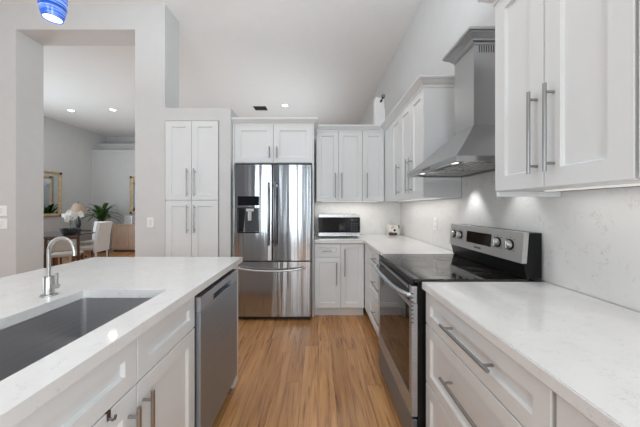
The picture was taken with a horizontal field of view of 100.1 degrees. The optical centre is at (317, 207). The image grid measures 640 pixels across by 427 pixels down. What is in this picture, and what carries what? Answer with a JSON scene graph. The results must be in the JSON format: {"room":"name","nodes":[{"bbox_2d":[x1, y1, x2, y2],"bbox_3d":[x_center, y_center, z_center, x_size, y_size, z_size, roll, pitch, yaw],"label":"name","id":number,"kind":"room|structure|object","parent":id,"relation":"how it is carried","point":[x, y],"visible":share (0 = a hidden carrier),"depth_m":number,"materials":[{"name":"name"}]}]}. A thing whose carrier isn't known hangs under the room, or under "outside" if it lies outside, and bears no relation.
{"room":"kitchen","nodes":[
{"label":"kitchen","id":0,"kind":"room"},
{"bbox_2d":[44,116,106,251],"bbox_3d":[-7.125,-0.528,2.750,0.150,3.640,12.900,0,0,0],"label":"wall","id":1,"kind":"structure","parent":0,"point":[67,148],"depth_m":7.63,"materials":[{"name":"paint"}]},
{"bbox_2d":[44,170,61,216],"bbox_3d":[-7.022,-0.353,6.750,0.056,1.200,1.180,0,0,0],"label":"gilt mirror","id":2,"kind":"object","parent":1,"relation":"attached to","point":[52,180],"visible":0.4,"depth_m":7.10,"materials":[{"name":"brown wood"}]},
{"bbox_2d":[91,137,134,248],"bbox_3d":[-2.939,-0.528,8.740,8.222,3.640,0.800,0,0,0],"label":"wall","id":3,"kind":"structure","parent":0,"point":[113,164],"depth_m":8.34,"materials":[{"name":"paint"}]},
{"bbox_2d":[130,176,134,213],"bbox_3d":[-5.360,-0.378,8.312,0.950,1.180,0.056,0,0,0],"label":"gilt mirror","id":4,"kind":"object","parent":3,"relation":"attached to","point":[132,178],"visible":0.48,"depth_m":8.32,"materials":[{"name":"gold wood"}]},
{"bbox_2d":[0,4,237,277],"bbox_3d":[-4.029,-0.528,3.425,6.042,3.640,0.670,0,0,0],"label":"wall","id":5,"kind":"structure","parent":0,"point":[153,29],"depth_m":3.09,"materials":[{"name":"paint"}]},
{"bbox_2d":[0,206,6,215],"bbox_3d":[-3.655,0.039,3.085,0.150,0.118,0.010,0,0,0],"label":"light switch","id":6,"kind":"object","parent":5,"relation":"attached to","point":[3,209],"visible":1,"depth_m":3.08,"materials":[{"name":"white plastic"}]},
{"bbox_2d":[0,218,7,228],"bbox_3d":[-3.650,0.188,3.085,0.150,0.118,0.010,0,0,0],"label":"light switch","id":7,"kind":"object","parent":5,"relation":"attached to","point":[3,221],"visible":1,"depth_m":3.08,"materials":[{"name":"white plastic"}]},
{"bbox_2d":[147,217,153,227],"bbox_3d":[-1.930,0.174,3.085,0.078,0.118,0.010,0,0,0],"label":"light switch","id":8,"kind":"object","parent":5,"relation":"attached to","point":[150,220],"visible":1,"depth_m":3.08,"materials":[{"name":"white plastic"}]},
{"bbox_2d":[0,0,420,136],"bbox_3d":[-2.925,-2.408,2.775,8.650,0.120,13.050,0,0,0],"label":"ceiling","id":9,"kind":"structure","parent":0,"point":[327,60],"depth_m":4.29,"materials":[{"name":"paint"}]},
{"bbox_2d":[37,0,67,24],"bbox_3d":[-1.188,-1.595,1.200,0.120,1.504,0.120,0,0,0],"label":"pendant lamp","id":10,"kind":"object","parent":9,"relation":"hanging from","point":[53,11],"visible":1,"depth_m":1.18,"materials":[{"name":"blue glass"}]},
{"bbox_2d":[42,14,62,22],"bbox_3d":[-1.188,-0.853,1.200,0.072,0.012,0.072,0,0,0],"label":"diffuser","id":11,"kind":"object","parent":10,"relation":"attached to","point":[53,18],"depth_m":1.20,"materials":[{"name":"white glass"}]},
{"bbox_2d":[251,105,268,110],"bbox_3d":[-1.360,-2.343,6.340,0.360,0.010,0.340,0,0,0],"label":"ceiling vent","id":12,"kind":"object","parent":9,"relation":"in","point":[255,107],"visible":1,"depth_m":6.30,"materials":[{"name":"white plastic"}]},
{"bbox_2d":[58,249,402,426],"bbox_3d":[-2.925,1.342,2.775,8.650,0.100,13.050,0,0,0],"label":"floor","id":13,"kind":"structure","parent":0,"point":[319,370],"depth_m":2.06,"materials":[{"name":"brown wood"}]},
{"bbox_2d":[44,236,83,267],"bbox_3d":[-4.608,0.909,4.896,0.460,0.765,0.446,0,0,-32],"label":"wooden chair","id":14,"kind":"object","parent":13,"relation":"on","point":[60,245],"visible":0.62,"depth_m":4.74,"materials":[{"name":"beige fabric"}]},
{"bbox_2d":[44,232,94,265],"bbox_3d":[-5.720,0.929,5.720,1.360,0.725,1.120,0,0,0],"label":"dining table","id":15,"kind":"object","parent":13,"relation":"on","point":[46,234],"visible":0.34,"depth_m":5.76,"materials":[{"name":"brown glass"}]},
{"bbox_2d":[59,228,79,234],"bbox_3d":[-5.200,0.509,5.620,0.330,0.115,0.330,0,0,0],"label":"bowl","id":16,"kind":"object","parent":15,"relation":"on","point":[65,231],"depth_m":5.52,"materials":[{"name":"grey ceramic"}]},
{"bbox_2d":[59,210,83,234],"bbox_3d":[-5.229,0.307,5.629,0.428,0.520,0.337,0,0,23],"label":"potted orchid","id":17,"kind":"object","parent":15,"relation":"on","point":[69,215],"visible":0.99,"depth_m":5.59,"materials":[{"name":"plant"}]},
{"bbox_2d":[78,230,91,257],"bbox_3d":[-6.170,0.947,6.900,0.520,0.690,0.520,0,0,0],"label":"side table","id":18,"kind":"object","parent":13,"relation":"on","point":[82,230],"visible":0.27,"depth_m":6.91,"materials":[{"name":"brown wood"}]},
{"bbox_2d":[70,201,87,230],"bbox_3d":[-6.170,0.223,6.900,0.390,0.757,0.390,0,0,0],"label":"table lamp","id":19,"kind":"object","parent":18,"relation":"on","point":[77,207],"visible":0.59,"depth_m":6.85,"materials":[{"name":"beige fabric"}]},
{"bbox_2d":[69,222,112,262],"bbox_3d":[-4.830,0.807,5.699,0.618,0.970,0.410,0,0,-7],"label":"dining chair","id":20,"kind":"object","parent":13,"relation":"on","point":[103,230],"visible":0.68,"depth_m":5.64,"materials":[{"name":"beige fabric"}]},
{"bbox_2d":[76,221,111,260],"bbox_3d":[-5.520,0.827,6.609,0.410,0.930,0.618,0,0,0],"label":"dining chair","id":21,"kind":"object","parent":13,"relation":"on","point":[89,242],"visible":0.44,"depth_m":6.79,"materials":[{"name":"beige fabric"}]},
{"bbox_2d":[79,203,121,252],"bbox_3d":[-6.229,0.575,7.727,1.088,1.435,1.059,0,0,0],"label":"potted plant","id":22,"kind":"object","parent":13,"relation":"on","point":[101,213],"visible":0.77,"depth_m":7.66,"materials":[{"name":"green plant"}]},
{"bbox_2d":[14,296,194,426],"bbox_3d":[-0.878,0.854,0.879,0.640,0.876,0.848,0,0,0],"label":"base cabinet","id":23,"kind":"object","parent":13,"relation":"on","point":[150,381],"visible":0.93,"depth_m":0.91,"materials":[{"name":"white paint"}]},
{"bbox_2d":[105,410,116,421],"bbox_3d":[-0.591,0.596,0.763,0.037,0.028,0.013,0,0,0],"label":"hook","id":24,"kind":"object","parent":23,"relation":"attached to","point":[108,412],"visible":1,"depth_m":0.76,"materials":[{"name":"metal"}]},
{"bbox_2d":[112,223,134,251],"bbox_3d":[-5.230,0.887,8.005,1.540,0.810,0.530,0,0,0],"label":"sideboard","id":25,"kind":"object","parent":13,"relation":"on","point":[123,235],"visible":0.43,"depth_m":7.75,"materials":[{"name":"brown wood"}]},
{"bbox_2d":[124,216,132,223],"bbox_3d":[-5.600,0.366,7.910,0.240,0.230,0.020,0,0,0],"label":"photo frame","id":26,"kind":"object","parent":25,"relation":"on","point":[127,219],"visible":1,"depth_m":7.91,"materials":[{"name":"metal"}]},
{"bbox_2d":[125,216,131,222],"bbox_3d":[-5.600,0.366,7.910,0.208,0.198,0.008,0,0,0],"label":"picture","id":27,"kind":"object","parent":26,"relation":"attached to","point":[128,219],"depth_m":7.91},
{"bbox_2d":[165,121,218,256],"bbox_3d":[-1.450,0.148,3.365,0.605,2.288,0.660,0,0,0],"label":"pantry cabinet","id":28,"kind":"object","parent":13,"relation":"on","point":[191,147],"visible":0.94,"depth_m":3.08,"materials":[{"name":"white paint"}]},
{"bbox_2d":[194,269,236,426],"bbox_3d":[-0.874,0.855,1.607,0.600,0.874,0.596,0,0,0],"label":"dishwasher","id":29,"kind":"object","parent":13,"relation":"on","point":[215,327],"visible":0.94,"depth_m":1.51,"materials":[{"name":"grey metal"}]},
{"bbox_2d":[231,265,237,387],"bbox_3d":[-1.000,0.854,1.107,0.800,0.876,1.815,0,0,0],"label":"kitchen island","id":30,"kind":"object","parent":13,"relation":"on","point":[236,267],"visible":0.1,"depth_m":2.00,"materials":[{"name":"white paint"}]},
{"bbox_2d":[0,257,242,426],"bbox_3d":[-1.137,0.396,1.101,1.125,0.036,1.882,0,0,0],"label":"island countertop","id":31,"kind":"structure","parent":30,"relation":"on","point":[170,282],"depth_m":1.10,"materials":[{"name":"white stone"}]},
{"bbox_2d":[39,236,76,297],"bbox_3d":[-1.105,0.251,1.150,0.158,0.254,0.058,0,0,0],"label":"faucet","id":32,"kind":"object","parent":31,"relation":"on","point":[50,282],"visible":1,"depth_m":1.14,"materials":[{"name":"silver metal"}]},
{"bbox_2d":[0,298,151,380],"bbox_3d":[-0.881,0.521,0.863,0.436,0.212,0.778,0,0,0],"label":"sink","id":33,"kind":"object","parent":31,"relation":"in","point":[24,343],"visible":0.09,"depth_m":1.09,"materials":[{"name":"metal"}]},
{"bbox_2d":[234,165,311,318],"bbox_3d":[-0.517,0.405,3.349,0.886,1.774,0.762,0,0,0],"label":"refrigerator","id":34,"kind":"object","parent":13,"relation":"on","point":[273,203],"visible":0.99,"depth_m":3.03,"materials":[{"name":"grey metal"}]},
{"bbox_2d":[231,117,317,316],"bbox_3d":[-0.500,0.125,3.434,1.009,2.334,0.652,0,0,0],"label":"tall cabinet","id":35,"kind":"object","parent":13,"relation":"on","point":[256,140],"visible":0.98,"depth_m":3.16,"materials":[{"name":"white paint"}]},
{"bbox_2d":[314,243,363,314],"bbox_3d":[0.249,0.854,3.420,0.585,0.876,0.660,0,0,0],"label":"base cabinet","id":36,"kind":"object","parent":13,"relation":"on","point":[338,267],"visible":0.98,"depth_m":3.14,"materials":[{"name":"white paint"}]},
{"bbox_2d":[365,245,378,335],"bbox_3d":[0.826,0.854,2.632,0.646,0.876,0.995,0,0,0],"label":"base cabinet","id":37,"kind":"object","parent":13,"relation":"on","point":[371,257],"visible":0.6,"depth_m":2.72,"materials":[{"name":"white paint"}]},
{"bbox_2d":[314,234,452,254],"bbox_3d":[0.558,0.396,2.943,1.202,0.036,1.630,0,0,0],"label":"countertop","id":38,"kind":"structure","parent":37,"relation":"on","point":[379,243],"depth_m":2.85,"materials":[{"name":"white stone"}]},
{"bbox_2d":[318,214,360,236],"bbox_3d":[0.269,0.232,3.527,0.526,0.292,0.366,0,0,0],"label":"microwave","id":39,"kind":"object","parent":38,"relation":"on","point":[328,224],"visible":0.99,"depth_m":3.35,"materials":[{"name":"grey metal"}]},
{"bbox_2d":[387,224,399,234],"bbox_3d":[1.025,0.306,3.657,0.144,0.142,0.115,0,0,-6],"label":"patterned box","id":40,"kind":"object","parent":38,"relation":"on","point":[392,229],"visible":1,"depth_m":3.61,"materials":[{"name":"ceramic"}]},
{"bbox_2d":[375,224,541,426],"bbox_3d":[0.780,0.711,1.745,0.732,1.163,0.756,0,0,0],"label":"range","id":41,"kind":"object","parent":13,"relation":"on","point":[480,253],"visible":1,"depth_m":1.53,"materials":[{"name":"silver metal"}]},
{"bbox_2d":[380,254,528,282],"bbox_3d":[0.784,0.376,1.745,0.588,0.018,0.754,0,0,0],"label":"cooktop","id":42,"kind":"object","parent":41,"relation":"in","point":[415,268],"depth_m":1.59,"materials":[{"name":"black glass"}]},
{"bbox_2d":[426,292,556,426],"bbox_3d":[0.826,0.854,0.988,0.646,0.876,0.735,0,0,0],"label":"base cabinet","id":43,"kind":"object","parent":13,"relation":"on","point":[471,382],"visible":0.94,"depth_m":0.94,"materials":[{"name":"white paint"}]},
{"bbox_2d":[422,282,639,426],"bbox_3d":[0.843,0.396,0.681,0.632,0.036,1.362,0,0,0],"label":"countertop","id":44,"kind":"structure","parent":43,"relation":"on","point":[584,348],"depth_m":0.78,"materials":[{"name":"white stone"}]},
{"bbox_2d":[557,394,598,426],"bbox_3d":[0.826,0.854,0.308,0.646,0.876,0.620,0,0,0],"label":"base cabinet","id":45,"kind":"object","parent":13,"relation":"on","point":[567,415],"visible":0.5,"depth_m":0.58,"materials":[{"name":"white paint"}]},
{"bbox_2d":[315,136,364,298],"bbox_3d":[-0.296,0.142,3.836,2.936,2.300,0.128,0,0,0],"label":"wall","id":46,"kind":"structure","parent":0,"point":[315,136],"depth_m":3.77,"materials":[{"name":"paint"}]},
{"bbox_2d":[316,125,383,201],"bbox_3d":[0.412,-0.556,3.567,0.868,0.971,0.377,0,0,0],"label":"upper cabinet","id":47,"kind":"object","parent":46,"relation":"attached to","point":[349,158],"visible":1,"depth_m":3.44,"materials":[{"name":"white paint"}]},
{"bbox_2d":[315,202,400,233],"bbox_3d":[0.558,0.151,3.766,1.202,0.452,0.012,0,0,0],"label":"backsplash","id":48,"kind":"structure","parent":46,"relation":"attached to","point":[375,217],"depth_m":3.76,"materials":[{"name":"stone"}]},
{"bbox_2d":[374,97,384,132],"bbox_3d":[0.877,-1.284,3.835,0.140,0.550,0.120,0,0,0],"label":"block","id":49,"kind":"object","parent":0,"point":[379,111],"visible":0.74,"depth_m":3.77,"materials":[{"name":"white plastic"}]},
{"bbox_2d":[359,0,639,311],"bbox_3d":[1.241,-0.528,2.750,0.138,3.640,12.900,0,0,0],"label":"wall","id":50,"kind":"structure","parent":0,"point":[435,26],"depth_m":2.87,"materials":[{"name":"paint"}]},
{"bbox_2d":[381,75,461,201],"bbox_3d":[0.978,-0.556,2.932,0.360,0.971,1.647,0,0,0],"label":"upper cabinet","id":51,"kind":"object","parent":50,"relation":"attached to","point":[422,121],"visible":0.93,"depth_m":2.27,"materials":[{"name":"white paint"}]},
{"bbox_2d":[407,26,494,176],"bbox_3d":[0.930,-0.649,1.745,0.455,0.827,0.752,0,0,0],"label":"range hood","id":52,"kind":"object","parent":50,"relation":"attached to","point":[471,151],"visible":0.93,"depth_m":1.63,"materials":[{"name":"metal"}]},
{"bbox_2d":[401,171,639,311],"bbox_3d":[1.166,-0.316,1.869,0.012,1.385,3.778,0,0,0],"label":"backsplash","id":53,"kind":"structure","parent":50,"relation":"attached to","point":[591,238],"depth_m":1.24,"materials":[{"name":"stone"}]},
{"bbox_2d":[434,218,436,229],"bbox_3d":[1.155,0.162,2.640,0.008,0.118,0.072,0,0,0],"label":"wall outlet","id":54,"kind":"object","parent":53,"relation":"attached to","point":[435,219],"visible":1,"depth_m":2.63,"materials":[{"name":"white plastic"}]},
{"bbox_2d":[477,0,639,196],"bbox_3d":[0.978,-0.546,1.030,0.360,0.992,0.625,0,0,0],"label":"upper cabinet","id":55,"kind":"object","parent":50,"relation":"attached to","point":[567,71],"visible":1,"depth_m":0.94,"materials":[{"name":"white paint"}]},
{"bbox_2d":[496,191,560,196],"bbox_3d":[1.005,-0.064,1.281,0.302,0.027,0.018,0,0,0],"label":"light","id":56,"kind":"object","parent":55,"relation":"attached to","point":[499,193],"depth_m":1.27,"materials":[{"name":"white paint"}]},
{"bbox_2d":[544,183,639,191],"bbox_3d":[1.050,-0.074,1.000,0.024,0.006,0.460,0,0,0],"label":"light","id":57,"kind":"object","parent":55,"relation":"attached to","point":[631,184],"depth_m":1.00,"materials":[{"name":"white plastic"}]},
{"bbox_2d":[639,0,639,177],"bbox_3d":[0.978,-0.556,0.416,0.360,0.971,0.600,0,0,0],"label":"upper cabinet","id":58,"kind":"object","parent":50,"relation":"attached to","point":[639,0],"visible":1,"depth_m":0.71,"materials":[{"name":"white paint"}]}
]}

